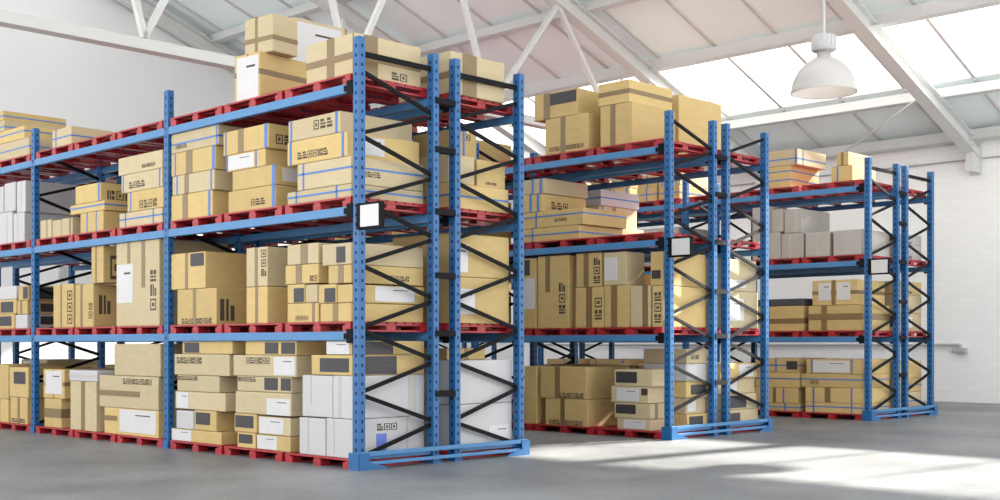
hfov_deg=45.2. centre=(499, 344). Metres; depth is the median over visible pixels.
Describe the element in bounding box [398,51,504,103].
cardboard box
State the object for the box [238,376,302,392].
cardboard box
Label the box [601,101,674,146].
cardboard box
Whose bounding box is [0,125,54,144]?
cardboard box
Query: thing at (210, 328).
pallet
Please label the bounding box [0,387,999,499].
floor
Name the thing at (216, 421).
cardboard box
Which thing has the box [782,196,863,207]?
pallet
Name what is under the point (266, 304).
cardboard box
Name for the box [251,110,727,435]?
rack
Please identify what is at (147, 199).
cardboard box
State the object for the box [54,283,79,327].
cardboard box
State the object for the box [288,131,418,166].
cardboard box
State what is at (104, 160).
pallet
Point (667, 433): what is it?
guard
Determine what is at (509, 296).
cardboard box
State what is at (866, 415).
guard
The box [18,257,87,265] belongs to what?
pallet
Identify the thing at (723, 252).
rack
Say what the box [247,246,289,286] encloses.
cardboard box
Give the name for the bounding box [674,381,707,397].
cardboard box
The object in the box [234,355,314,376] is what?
cardboard box
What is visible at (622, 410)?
cardboard box
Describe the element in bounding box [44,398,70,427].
cardboard box
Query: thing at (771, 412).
pallet
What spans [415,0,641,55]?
roof beam
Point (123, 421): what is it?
cardboard box
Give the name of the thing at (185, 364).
cardboard box
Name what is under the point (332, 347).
cardboard box
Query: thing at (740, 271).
cardboard box
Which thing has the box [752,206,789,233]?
cardboard box
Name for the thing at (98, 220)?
cardboard box
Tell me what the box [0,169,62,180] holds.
pallet
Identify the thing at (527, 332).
pallet
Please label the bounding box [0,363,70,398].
cardboard box
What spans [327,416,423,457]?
cardboard box
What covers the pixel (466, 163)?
cardboard box
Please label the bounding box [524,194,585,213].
cardboard box
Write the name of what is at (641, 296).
cardboard box
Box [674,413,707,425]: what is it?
cardboard box
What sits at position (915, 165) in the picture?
pipe
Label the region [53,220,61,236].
cardboard box
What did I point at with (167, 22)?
roof truss
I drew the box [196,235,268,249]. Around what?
pallet
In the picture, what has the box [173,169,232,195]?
cardboard box
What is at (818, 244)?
cardboard box
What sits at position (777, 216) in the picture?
cardboard box
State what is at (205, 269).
cardboard box
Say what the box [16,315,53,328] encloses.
cardboard box
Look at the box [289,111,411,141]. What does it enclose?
cardboard box
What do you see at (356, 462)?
guard
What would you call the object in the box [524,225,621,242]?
cardboard box
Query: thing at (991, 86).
roof beam
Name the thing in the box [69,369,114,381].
cardboard box
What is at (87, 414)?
cardboard box
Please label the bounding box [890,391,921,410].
cardboard box
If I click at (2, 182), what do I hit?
pallet
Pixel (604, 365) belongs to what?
cardboard box
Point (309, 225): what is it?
pallet
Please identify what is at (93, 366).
cardboard box
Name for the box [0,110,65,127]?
cardboard box
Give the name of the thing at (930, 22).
window
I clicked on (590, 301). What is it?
cardboard box
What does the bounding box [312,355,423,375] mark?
cardboard box
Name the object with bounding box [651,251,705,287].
cardboard box
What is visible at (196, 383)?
cardboard box
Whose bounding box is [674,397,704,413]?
cardboard box
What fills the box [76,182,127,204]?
cardboard box
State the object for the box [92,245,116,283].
cardboard box
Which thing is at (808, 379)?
cardboard box
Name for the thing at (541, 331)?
pallet
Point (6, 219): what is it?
cardboard box
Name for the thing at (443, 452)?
pallet
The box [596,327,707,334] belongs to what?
pallet
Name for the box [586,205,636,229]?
cardboard box
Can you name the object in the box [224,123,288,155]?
cardboard box
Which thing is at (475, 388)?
cardboard box
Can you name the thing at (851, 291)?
cardboard box
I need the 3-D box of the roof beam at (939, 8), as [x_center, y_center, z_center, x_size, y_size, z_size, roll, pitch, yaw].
[6.312,-6.695,26.271,30.980,0.260,0.300,0,0,44]
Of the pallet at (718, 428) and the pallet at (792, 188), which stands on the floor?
the pallet at (718, 428)
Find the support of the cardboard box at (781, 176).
on the pallet at (792, 188)
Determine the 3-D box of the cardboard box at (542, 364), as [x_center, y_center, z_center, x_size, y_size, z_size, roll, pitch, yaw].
[1.298,0.492,21.459,0.509,0.283,1.092,0,0,44]
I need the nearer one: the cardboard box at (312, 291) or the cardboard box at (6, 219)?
the cardboard box at (312, 291)
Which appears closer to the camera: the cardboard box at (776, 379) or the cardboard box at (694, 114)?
the cardboard box at (694, 114)
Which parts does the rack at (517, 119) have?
post, post, post, post, post, plate, post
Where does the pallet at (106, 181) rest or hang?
on the rack at (517, 119)
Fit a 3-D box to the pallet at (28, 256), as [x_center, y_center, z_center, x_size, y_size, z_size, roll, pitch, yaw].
[-8.394,-1.596,20.762,1.240,0.110,1.190,0,0,44]
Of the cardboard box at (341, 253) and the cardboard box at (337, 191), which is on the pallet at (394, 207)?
the cardboard box at (337, 191)
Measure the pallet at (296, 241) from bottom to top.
0.110 m
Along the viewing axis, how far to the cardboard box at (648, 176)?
25.41 m
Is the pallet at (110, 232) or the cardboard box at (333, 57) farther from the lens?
the pallet at (110, 232)
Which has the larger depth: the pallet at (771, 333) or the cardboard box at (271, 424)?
the pallet at (771, 333)
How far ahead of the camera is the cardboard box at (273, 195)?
14.64 m
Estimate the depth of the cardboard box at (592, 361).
26.04 m
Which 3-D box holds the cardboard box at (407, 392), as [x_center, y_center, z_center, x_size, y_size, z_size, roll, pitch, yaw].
[-1.395,0.593,13.888,0.353,0.485,1.083,0,0,44]
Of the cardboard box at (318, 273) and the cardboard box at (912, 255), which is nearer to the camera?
the cardboard box at (318, 273)
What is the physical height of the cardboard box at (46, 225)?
0.286 m
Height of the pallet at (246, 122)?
0.110 m
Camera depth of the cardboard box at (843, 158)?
22.27 m
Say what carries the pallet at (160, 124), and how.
on the rack at (358, 335)
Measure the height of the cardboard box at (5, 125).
0.181 m
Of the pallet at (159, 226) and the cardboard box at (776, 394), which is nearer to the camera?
the pallet at (159, 226)
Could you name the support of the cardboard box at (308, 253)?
on the cardboard box at (318, 273)
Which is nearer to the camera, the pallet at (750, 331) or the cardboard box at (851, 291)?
the pallet at (750, 331)
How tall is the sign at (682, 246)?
0.290 m
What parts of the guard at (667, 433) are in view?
corner plate, rail, rail, corner plate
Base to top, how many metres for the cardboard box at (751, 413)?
0.250 m
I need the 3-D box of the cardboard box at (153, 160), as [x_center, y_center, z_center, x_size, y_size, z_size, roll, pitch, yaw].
[-4.625,-2.518,17.048,1.209,0.246,1.082,0,0,44]
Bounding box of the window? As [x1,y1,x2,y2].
[419,19,975,135]
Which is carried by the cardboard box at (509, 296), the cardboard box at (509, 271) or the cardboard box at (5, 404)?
the cardboard box at (509, 271)
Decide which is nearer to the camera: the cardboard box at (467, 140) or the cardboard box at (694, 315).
the cardboard box at (467, 140)
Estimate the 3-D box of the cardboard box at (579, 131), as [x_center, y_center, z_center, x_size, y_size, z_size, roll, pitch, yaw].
[1.422,-3.308,19.273,0.898,0.572,1.083,0,0,44]
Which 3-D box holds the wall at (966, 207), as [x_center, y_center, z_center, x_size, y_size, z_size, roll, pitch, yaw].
[7.779,-1.810,32.291,25.300,6.400,0.300,0,0,44]
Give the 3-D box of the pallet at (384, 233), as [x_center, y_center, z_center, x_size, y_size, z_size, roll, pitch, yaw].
[-1.596,-1.596,16.157,1.240,0.110,1.190,0,0,44]
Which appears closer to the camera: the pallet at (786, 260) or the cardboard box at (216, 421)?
the cardboard box at (216, 421)
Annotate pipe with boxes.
[511,156,999,209]
[537,344,967,352]
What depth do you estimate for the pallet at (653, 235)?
18.14 m
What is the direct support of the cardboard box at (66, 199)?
on the cardboard box at (22, 221)
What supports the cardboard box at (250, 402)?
on the cardboard box at (271, 424)
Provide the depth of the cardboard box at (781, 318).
23.02 m
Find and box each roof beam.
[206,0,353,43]
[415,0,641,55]
[504,0,999,101]
[508,126,999,194]
[511,79,999,159]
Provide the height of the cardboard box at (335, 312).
0.210 m
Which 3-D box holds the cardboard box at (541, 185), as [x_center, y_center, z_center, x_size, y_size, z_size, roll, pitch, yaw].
[0.905,-2.548,19.779,0.506,0.243,1.084,0,0,44]
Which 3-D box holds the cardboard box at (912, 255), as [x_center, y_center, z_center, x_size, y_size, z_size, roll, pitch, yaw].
[7.805,-1.801,23.623,0.525,0.298,1.077,0,0,44]
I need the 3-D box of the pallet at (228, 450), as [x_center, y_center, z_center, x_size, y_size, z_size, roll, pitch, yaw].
[-2.617,1.335,15.113,1.240,0.110,1.190,0,0,44]
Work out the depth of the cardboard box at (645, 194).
25.37 m
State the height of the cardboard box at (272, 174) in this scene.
0.241 m
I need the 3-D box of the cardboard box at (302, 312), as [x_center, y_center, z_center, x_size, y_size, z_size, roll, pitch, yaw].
[-1.931,-0.369,14.413,0.604,0.225,1.083,0,0,44]
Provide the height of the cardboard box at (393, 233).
0.361 m
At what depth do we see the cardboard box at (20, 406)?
19.32 m
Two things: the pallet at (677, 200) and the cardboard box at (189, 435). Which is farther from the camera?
the pallet at (677, 200)
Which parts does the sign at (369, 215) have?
sign panel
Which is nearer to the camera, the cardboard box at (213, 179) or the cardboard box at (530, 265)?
the cardboard box at (213, 179)
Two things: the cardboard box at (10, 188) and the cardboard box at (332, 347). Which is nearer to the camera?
the cardboard box at (332, 347)
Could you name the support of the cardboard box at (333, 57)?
on the pallet at (374, 92)
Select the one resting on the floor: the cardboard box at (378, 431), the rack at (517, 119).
the rack at (517, 119)
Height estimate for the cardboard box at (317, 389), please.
0.480 m
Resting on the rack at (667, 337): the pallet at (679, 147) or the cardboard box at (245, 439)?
the pallet at (679, 147)
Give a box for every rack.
[0,36,455,463]
[12,58,523,461]
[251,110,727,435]
[311,123,768,434]
[439,157,906,417]
[462,165,933,417]
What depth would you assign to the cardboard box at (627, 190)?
25.85 m
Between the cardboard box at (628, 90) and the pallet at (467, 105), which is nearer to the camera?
the pallet at (467, 105)
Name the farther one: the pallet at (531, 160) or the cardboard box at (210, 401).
the pallet at (531, 160)
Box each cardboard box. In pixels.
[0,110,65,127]
[0,120,61,131]
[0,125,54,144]
[0,137,52,160]
[0,186,5,213]
[0,211,16,243]
[0,286,18,299]
[0,299,18,313]
[0,314,17,328]
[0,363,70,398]
[0,399,10,422]
[5,182,16,211]
[10,366,91,397]
[11,397,44,424]
[14,212,80,241]
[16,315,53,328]
[17,180,78,215]
[18,300,53,314]
[19,285,53,300]
[21,359,96,365]
[41,219,55,238]
[43,368,114,398]
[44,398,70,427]
[52,126,112,147]
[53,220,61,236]
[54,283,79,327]
[62,217,80,235]
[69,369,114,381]
[70,200,127,215]
[71,381,104,431]
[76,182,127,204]
[76,284,116,326]
[81,210,128,232]
[86,365,114,367]
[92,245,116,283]
[99,375,183,410]
[104,407,187,437]
[115,344,182,376]
[117,239,227,325]
[119,149,163,175]
[119,207,163,227]
[122,168,163,193]
[128,187,163,211]
[171,124,242,153]
[171,145,226,176]
[171,190,228,220]
[171,251,246,289]
[172,428,237,444]
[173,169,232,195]
[175,354,245,375]
[176,391,235,411]
[177,409,194,429]
[178,288,246,324]
[178,375,237,392]
[183,341,245,353]
[195,410,235,431]
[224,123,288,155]
[227,148,287,172]
[229,184,297,212]
[233,164,297,190]
[234,51,306,101]
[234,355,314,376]
[235,413,268,432]
[236,391,302,416]
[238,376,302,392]
[238,432,258,448]
[245,13,297,57]
[246,341,326,354]
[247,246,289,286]
[247,286,287,323]
[257,434,299,451]
[259,415,308,436]
[286,263,328,284]
[287,184,423,204]
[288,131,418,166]
[288,243,330,265]
[288,284,313,303]
[288,303,320,322]
[289,17,346,62]
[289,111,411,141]
[297,156,423,191]
[300,416,326,455]
[303,375,332,417]
[306,32,420,86]
[306,284,320,302]
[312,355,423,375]
[319,284,346,303]
[321,303,422,322]
[323,242,422,267]
[326,341,423,354]
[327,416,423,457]
[329,264,422,285]
[333,374,423,418]
[338,284,423,304]
[379,242,392,244]
[392,229,425,234]
[393,232,508,278]
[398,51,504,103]
[407,182,508,213]
[413,129,475,159]
[413,277,508,323]
[419,154,473,185]
[424,348,484,359]
[424,359,511,404]
[424,402,511,450]
[426,213,509,230]
[445,227,510,243]
[460,296,510,328]
[474,159,504,188]
[476,140,510,161]
[509,271,510,295]
[524,178,587,198]
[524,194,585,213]
[524,208,626,229]
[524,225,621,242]
[524,258,538,328]
[525,365,566,423]
[535,88,600,123]
[538,255,576,327]
[541,365,628,398]
[542,364,567,365]
[546,113,600,154]
[546,398,617,426]
[547,358,589,363]
[568,364,627,364]
[576,287,604,327]
[577,252,604,287]
[586,190,638,209]
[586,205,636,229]
[590,359,643,364]
[591,181,611,189]
[598,79,671,109]
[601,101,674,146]
[604,251,643,285]
[604,365,643,365]
[605,285,638,327]
[610,188,636,194]
[612,179,637,189]
[612,386,663,403]
[615,369,663,386]
[615,402,663,418]
[618,418,663,430]
[622,229,642,234]
[629,366,643,368]
[631,285,652,326]
[637,187,658,201]
[638,175,658,188]
[643,227,707,236]
[644,274,650,284]
[644,349,706,363]
[644,363,706,380]
[649,94,720,158]
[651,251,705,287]
[653,286,705,327]
[658,185,707,199]
[659,173,707,189]
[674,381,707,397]
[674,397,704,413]
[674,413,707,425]
[699,362,756,378]
[705,291,757,328]
[705,393,755,409]
[705,408,757,426]
[706,258,755,291]
[706,378,754,394]
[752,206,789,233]
[752,232,784,259]
[754,387,805,402]
[755,358,825,371]
[755,372,806,387]
[756,402,805,411]
[757,306,808,330]
[758,298,812,306]
[769,148,825,170]
[769,165,818,188]
[771,209,786,231]
[781,232,805,258]
[784,209,829,233]
[801,373,889,387]
[805,402,889,413]
[806,231,833,256]
[806,387,889,403]
[807,358,889,373]
[808,305,889,330]
[812,279,884,305]
[832,165,874,181]
[834,229,889,256]
[837,152,868,166]
[885,281,920,295]
[885,294,920,313]
[885,360,920,377]
[890,233,920,245]
[890,244,920,260]
[890,313,920,330]
[890,377,921,392]
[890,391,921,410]
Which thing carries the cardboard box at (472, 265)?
on the cardboard box at (493, 301)
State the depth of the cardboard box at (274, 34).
15.15 m
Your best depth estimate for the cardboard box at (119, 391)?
16.78 m
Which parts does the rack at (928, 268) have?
post, post, post, post, post, plate, post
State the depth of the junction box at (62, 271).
30.49 m
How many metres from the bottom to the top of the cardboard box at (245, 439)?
0.186 m
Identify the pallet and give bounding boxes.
[0,154,96,175]
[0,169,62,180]
[0,176,24,186]
[0,240,91,254]
[0,256,24,261]
[0,328,67,335]
[0,422,51,431]
[6,248,59,258]
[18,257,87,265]
[36,143,138,166]
[36,234,116,249]
[36,327,106,334]
[36,426,92,436]
[51,172,116,184]
[74,132,163,155]
[74,229,182,243]
[74,326,136,334]
[74,430,136,441]
[85,164,116,180]
[117,120,163,144]
[117,222,234,240]
[117,325,191,333]
[117,434,192,446]
[170,105,292,127]
[170,214,298,234]
[170,324,248,333]
[170,440,248,453]
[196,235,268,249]
[216,231,317,246]
[224,90,352,123]
[224,206,352,227]
[224,323,312,332]
[224,445,313,460]
[262,224,382,240]
[285,73,426,110]
[285,196,426,220]
[285,321,426,332]
[285,452,425,468]
[318,221,444,235]
[337,326,408,332]
[370,108,444,133]
[380,93,512,126]
[380,323,512,332]
[384,207,512,228]
[439,447,511,459]
[485,329,576,335]
[497,157,577,177]
[509,242,578,256]
[512,417,555,430]
[534,148,640,170]
[534,237,640,252]
[534,328,638,334]
[534,423,617,434]
[536,167,632,183]
[593,159,693,179]
[596,138,707,162]
[596,232,707,247]
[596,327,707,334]
[596,426,706,438]
[637,206,663,214]
[639,198,707,211]
[644,212,701,220]
[644,266,650,270]
[654,150,759,171]
[674,207,750,216]
[688,328,759,334]
[689,192,771,206]
[693,238,759,249]
[717,425,758,433]
[733,199,808,208]
[743,186,829,201]
[743,331,827,336]
[749,258,815,265]
[758,410,828,417]
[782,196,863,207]
[802,179,891,195]
[802,254,891,262]
[802,330,891,336]
[802,412,891,420]
[840,187,925,201]
[840,331,925,336]
[892,258,926,266]
[900,410,925,415]
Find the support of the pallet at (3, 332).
on the rack at (358, 335)
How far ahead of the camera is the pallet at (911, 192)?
23.61 m
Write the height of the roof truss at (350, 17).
7.194 m
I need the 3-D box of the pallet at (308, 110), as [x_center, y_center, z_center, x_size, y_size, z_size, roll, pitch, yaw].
[-2.617,-2.966,15.113,1.240,0.110,1.190,0,0,44]
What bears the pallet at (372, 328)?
on the rack at (517, 119)
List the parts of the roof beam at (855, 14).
brace rod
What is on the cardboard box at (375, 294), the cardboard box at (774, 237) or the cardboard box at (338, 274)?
the cardboard box at (338, 274)
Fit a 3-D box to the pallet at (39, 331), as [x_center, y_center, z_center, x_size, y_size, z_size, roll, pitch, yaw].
[-6.433,-0.201,18.845,1.240,0.110,1.190,0,0,44]
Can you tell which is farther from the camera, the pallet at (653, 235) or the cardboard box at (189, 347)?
the pallet at (653, 235)
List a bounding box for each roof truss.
[0,0,759,189]
[116,0,236,72]
[310,0,594,182]
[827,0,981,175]
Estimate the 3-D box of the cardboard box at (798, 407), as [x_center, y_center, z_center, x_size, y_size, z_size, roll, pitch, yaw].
[5.705,1.203,23.602,1.046,0.151,1.084,0,0,44]
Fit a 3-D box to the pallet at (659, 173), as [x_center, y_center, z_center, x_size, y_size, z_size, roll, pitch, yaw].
[2.432,-2.966,20.358,1.240,0.110,1.190,0,0,44]
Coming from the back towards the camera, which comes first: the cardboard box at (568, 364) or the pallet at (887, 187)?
the pallet at (887, 187)
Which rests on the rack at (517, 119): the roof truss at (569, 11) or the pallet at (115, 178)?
the pallet at (115, 178)
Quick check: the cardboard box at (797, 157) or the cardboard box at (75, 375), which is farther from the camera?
the cardboard box at (797, 157)
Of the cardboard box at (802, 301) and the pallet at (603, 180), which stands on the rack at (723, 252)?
the pallet at (603, 180)
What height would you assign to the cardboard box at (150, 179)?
0.254 m
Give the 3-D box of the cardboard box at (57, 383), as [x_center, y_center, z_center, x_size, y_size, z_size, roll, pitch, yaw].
[-6.504,0.606,18.882,0.715,0.449,1.086,0,0,44]
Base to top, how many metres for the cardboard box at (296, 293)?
0.220 m
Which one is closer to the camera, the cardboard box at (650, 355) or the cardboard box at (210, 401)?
the cardboard box at (210, 401)
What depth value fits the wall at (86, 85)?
31.14 m
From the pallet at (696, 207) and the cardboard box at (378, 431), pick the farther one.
the pallet at (696, 207)
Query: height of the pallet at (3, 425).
0.110 m
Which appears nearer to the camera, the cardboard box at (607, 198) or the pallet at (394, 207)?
the pallet at (394, 207)
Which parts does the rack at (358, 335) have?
post, plate, post, post, plate, post, post, post, post, plate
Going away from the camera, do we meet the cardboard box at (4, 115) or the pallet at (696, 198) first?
the cardboard box at (4, 115)
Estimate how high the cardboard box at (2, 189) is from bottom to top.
0.434 m
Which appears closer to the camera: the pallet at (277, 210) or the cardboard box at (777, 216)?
the pallet at (277, 210)
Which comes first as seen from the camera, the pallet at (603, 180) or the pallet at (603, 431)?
the pallet at (603, 431)
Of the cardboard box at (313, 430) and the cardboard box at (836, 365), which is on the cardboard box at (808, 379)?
the cardboard box at (836, 365)
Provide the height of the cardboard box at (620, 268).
0.502 m
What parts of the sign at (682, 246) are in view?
sign panel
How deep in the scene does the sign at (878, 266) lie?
21.66 m
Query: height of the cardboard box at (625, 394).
0.244 m
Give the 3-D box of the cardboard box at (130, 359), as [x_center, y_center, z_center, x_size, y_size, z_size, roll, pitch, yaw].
[-4.685,0.217,17.108,1.273,0.446,1.080,0,0,44]
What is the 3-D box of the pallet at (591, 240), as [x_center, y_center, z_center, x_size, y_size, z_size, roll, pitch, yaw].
[1.412,-1.596,19.314,1.240,0.110,1.190,0,0,44]
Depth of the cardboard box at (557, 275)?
19.02 m
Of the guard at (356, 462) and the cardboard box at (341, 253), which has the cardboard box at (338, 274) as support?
the cardboard box at (341, 253)
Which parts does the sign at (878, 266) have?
sign panel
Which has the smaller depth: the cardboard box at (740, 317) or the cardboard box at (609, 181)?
the cardboard box at (740, 317)
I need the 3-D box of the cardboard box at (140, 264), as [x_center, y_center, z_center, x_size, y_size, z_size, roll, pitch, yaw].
[-4.676,-0.847,17.094,1.188,1.180,1.086,0,0,44]
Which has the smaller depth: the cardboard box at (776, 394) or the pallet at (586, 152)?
the pallet at (586, 152)
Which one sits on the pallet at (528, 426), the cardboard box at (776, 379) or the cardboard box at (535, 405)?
the cardboard box at (535, 405)
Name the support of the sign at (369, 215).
attached to the rack at (358, 335)
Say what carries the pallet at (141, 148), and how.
on the rack at (358, 335)
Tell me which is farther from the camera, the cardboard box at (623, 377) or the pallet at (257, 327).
the cardboard box at (623, 377)
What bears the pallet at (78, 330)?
on the rack at (358, 335)
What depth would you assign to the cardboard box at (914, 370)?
23.54 m
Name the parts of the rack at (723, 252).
post, post, post, plate, post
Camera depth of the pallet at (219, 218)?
15.94 m
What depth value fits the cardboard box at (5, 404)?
19.72 m
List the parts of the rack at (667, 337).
post, post, post, plate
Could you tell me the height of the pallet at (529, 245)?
0.110 m
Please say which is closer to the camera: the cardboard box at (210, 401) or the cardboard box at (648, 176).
the cardboard box at (210, 401)
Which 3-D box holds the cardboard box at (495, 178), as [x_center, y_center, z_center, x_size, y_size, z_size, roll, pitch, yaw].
[-0.431,-2.122,15.311,0.902,0.330,0.500,0,0,44]
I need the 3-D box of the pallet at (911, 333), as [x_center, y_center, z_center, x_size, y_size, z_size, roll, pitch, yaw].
[7.605,-0.201,23.818,1.240,0.110,1.190,0,0,44]
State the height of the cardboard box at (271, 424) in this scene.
0.216 m
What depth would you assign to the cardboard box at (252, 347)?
14.35 m
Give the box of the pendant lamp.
[790,0,857,99]
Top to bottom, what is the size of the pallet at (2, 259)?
0.110 m
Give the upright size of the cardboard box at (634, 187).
0.221 m
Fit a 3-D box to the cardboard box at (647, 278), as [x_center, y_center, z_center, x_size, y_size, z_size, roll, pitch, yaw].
[2.430,-0.708,20.323,0.700,0.902,1.053,0,0,44]
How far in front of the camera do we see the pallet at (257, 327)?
14.79 m
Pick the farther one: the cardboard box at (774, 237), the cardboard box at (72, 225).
the cardboard box at (774, 237)
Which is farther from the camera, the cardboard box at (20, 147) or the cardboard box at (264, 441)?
the cardboard box at (20, 147)
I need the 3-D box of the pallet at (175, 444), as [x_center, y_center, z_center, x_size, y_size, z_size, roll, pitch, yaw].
[-3.545,1.335,16.020,1.240,0.110,1.190,0,0,44]
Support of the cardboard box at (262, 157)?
on the cardboard box at (272, 174)
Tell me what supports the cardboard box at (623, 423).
on the pallet at (603, 431)
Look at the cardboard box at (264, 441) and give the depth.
14.36 m
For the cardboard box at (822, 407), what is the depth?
22.36 m
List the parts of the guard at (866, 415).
corner plate, rail, rail, corner plate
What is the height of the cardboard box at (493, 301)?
0.560 m
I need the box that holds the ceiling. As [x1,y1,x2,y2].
[151,0,999,176]
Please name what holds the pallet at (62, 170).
on the rack at (358, 335)
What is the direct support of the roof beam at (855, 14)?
attached to the wall at (966, 207)
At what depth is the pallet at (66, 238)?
18.48 m
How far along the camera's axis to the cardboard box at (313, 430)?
13.88 m
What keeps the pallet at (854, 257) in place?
on the rack at (867, 338)
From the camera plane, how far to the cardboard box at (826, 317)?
22.35 m
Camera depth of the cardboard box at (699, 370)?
18.14 m
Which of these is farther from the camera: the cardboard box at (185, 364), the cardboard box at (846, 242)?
the cardboard box at (846, 242)
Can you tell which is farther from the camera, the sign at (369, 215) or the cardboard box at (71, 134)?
the cardboard box at (71, 134)
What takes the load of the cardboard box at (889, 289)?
on the cardboard box at (914, 301)
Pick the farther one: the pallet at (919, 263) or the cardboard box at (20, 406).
the pallet at (919, 263)
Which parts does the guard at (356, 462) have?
corner plate, rail, rail, corner plate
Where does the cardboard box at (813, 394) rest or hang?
on the cardboard box at (822, 407)
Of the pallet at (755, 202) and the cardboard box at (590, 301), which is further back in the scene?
the pallet at (755, 202)
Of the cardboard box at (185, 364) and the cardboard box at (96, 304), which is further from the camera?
the cardboard box at (96, 304)
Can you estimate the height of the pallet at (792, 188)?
0.110 m
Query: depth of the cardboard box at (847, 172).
22.24 m
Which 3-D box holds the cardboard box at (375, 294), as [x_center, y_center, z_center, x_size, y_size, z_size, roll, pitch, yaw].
[-1.364,-0.571,13.860,0.276,0.202,1.080,0,0,44]
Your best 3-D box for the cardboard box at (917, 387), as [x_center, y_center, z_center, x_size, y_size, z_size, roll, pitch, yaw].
[7.808,0.792,23.635,0.541,0.275,1.057,0,0,44]
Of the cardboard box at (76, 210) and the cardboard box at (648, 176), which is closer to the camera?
the cardboard box at (76, 210)
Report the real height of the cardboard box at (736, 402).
0.240 m
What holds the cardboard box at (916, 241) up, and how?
on the cardboard box at (912, 255)
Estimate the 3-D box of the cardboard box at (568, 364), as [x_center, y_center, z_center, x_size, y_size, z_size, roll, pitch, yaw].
[1.718,0.498,21.079,0.519,0.310,1.048,0,0,44]
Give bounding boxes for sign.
[356,201,383,229]
[668,236,692,257]
[868,258,889,274]
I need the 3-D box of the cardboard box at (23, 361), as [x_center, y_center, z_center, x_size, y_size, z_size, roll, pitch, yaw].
[-8.314,0.355,22.734,1.092,0.147,1.069,0,0,44]
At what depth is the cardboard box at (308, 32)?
16.82 m
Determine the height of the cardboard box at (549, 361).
0.282 m
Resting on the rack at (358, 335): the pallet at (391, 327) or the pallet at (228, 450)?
the pallet at (391, 327)
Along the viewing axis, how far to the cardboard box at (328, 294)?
13.68 m
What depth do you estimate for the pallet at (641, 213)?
26.47 m
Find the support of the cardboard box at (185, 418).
on the cardboard box at (189, 435)
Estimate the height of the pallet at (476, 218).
0.110 m
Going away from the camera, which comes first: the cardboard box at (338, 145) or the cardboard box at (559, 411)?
the cardboard box at (338, 145)
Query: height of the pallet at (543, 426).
0.110 m
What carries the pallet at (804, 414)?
on the floor
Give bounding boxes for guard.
[348,439,529,470]
[661,418,772,439]
[862,405,937,420]
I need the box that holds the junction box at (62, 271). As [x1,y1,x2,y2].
[58,266,66,279]
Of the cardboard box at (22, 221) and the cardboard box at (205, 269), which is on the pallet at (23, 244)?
the cardboard box at (22, 221)
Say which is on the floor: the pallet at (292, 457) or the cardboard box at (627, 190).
the pallet at (292, 457)
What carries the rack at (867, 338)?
on the floor
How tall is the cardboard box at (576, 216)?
0.259 m
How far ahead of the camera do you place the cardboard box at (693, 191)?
25.14 m
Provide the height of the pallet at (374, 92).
0.110 m
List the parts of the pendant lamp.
hanging rod, lamp shade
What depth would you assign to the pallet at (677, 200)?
25.27 m
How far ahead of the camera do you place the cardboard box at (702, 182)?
25.31 m
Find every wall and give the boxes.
[0,0,461,364]
[467,139,999,403]
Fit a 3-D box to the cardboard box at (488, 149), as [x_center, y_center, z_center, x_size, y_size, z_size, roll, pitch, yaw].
[-0.553,-3.272,21.249,1.076,0.500,1.060,0,0,44]
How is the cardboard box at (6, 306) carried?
on the cardboard box at (7, 321)
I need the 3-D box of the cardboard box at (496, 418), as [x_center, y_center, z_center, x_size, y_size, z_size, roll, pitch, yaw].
[-0.512,1.004,15.062,0.836,0.550,1.050,0,0,44]
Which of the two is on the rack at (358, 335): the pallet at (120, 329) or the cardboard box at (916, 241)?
the pallet at (120, 329)
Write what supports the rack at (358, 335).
on the floor
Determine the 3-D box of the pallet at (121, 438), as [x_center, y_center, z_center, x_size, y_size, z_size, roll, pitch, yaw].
[-4.577,1.335,17.030,1.240,0.110,1.190,0,0,44]
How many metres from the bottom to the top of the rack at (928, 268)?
4.800 m
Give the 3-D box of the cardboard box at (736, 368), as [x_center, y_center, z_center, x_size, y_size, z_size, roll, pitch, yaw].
[3.467,0.414,19.311,0.896,0.240,1.050,0,0,44]
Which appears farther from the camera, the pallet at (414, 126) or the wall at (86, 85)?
the wall at (86, 85)
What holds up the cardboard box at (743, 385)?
on the cardboard box at (736, 402)
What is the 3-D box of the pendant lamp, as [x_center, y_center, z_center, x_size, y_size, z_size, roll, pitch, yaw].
[4.048,-6.745,15.000,0.818,7.202,0.818,0,0,-32]
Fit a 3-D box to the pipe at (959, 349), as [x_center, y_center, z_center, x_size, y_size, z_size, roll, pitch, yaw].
[6.082,0.090,33.621,14.160,0.220,0.150,0,0,44]
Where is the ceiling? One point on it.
(654, 29)
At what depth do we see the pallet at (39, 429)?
18.44 m
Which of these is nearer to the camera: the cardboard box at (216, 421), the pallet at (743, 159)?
the cardboard box at (216, 421)
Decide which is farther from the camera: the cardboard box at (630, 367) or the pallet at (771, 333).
the pallet at (771, 333)
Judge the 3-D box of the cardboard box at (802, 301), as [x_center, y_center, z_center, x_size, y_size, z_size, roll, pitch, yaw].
[5.729,-0.808,23.582,1.191,0.134,1.080,0,0,44]
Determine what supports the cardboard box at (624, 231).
on the pallet
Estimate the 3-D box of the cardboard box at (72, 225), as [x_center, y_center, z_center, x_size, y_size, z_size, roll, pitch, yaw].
[-6.192,-1.785,18.579,0.360,0.265,1.083,0,0,44]
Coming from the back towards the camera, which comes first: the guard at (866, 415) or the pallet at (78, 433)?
the guard at (866, 415)
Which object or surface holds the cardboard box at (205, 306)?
on the pallet at (210, 328)
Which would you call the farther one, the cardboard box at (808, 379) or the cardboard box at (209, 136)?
the cardboard box at (808, 379)
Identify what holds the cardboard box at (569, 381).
on the cardboard box at (559, 411)
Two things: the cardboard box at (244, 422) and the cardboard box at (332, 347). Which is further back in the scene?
the cardboard box at (244, 422)
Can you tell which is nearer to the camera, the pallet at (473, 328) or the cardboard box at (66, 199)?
the pallet at (473, 328)
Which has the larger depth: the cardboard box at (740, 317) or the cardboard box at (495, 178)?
the cardboard box at (740, 317)

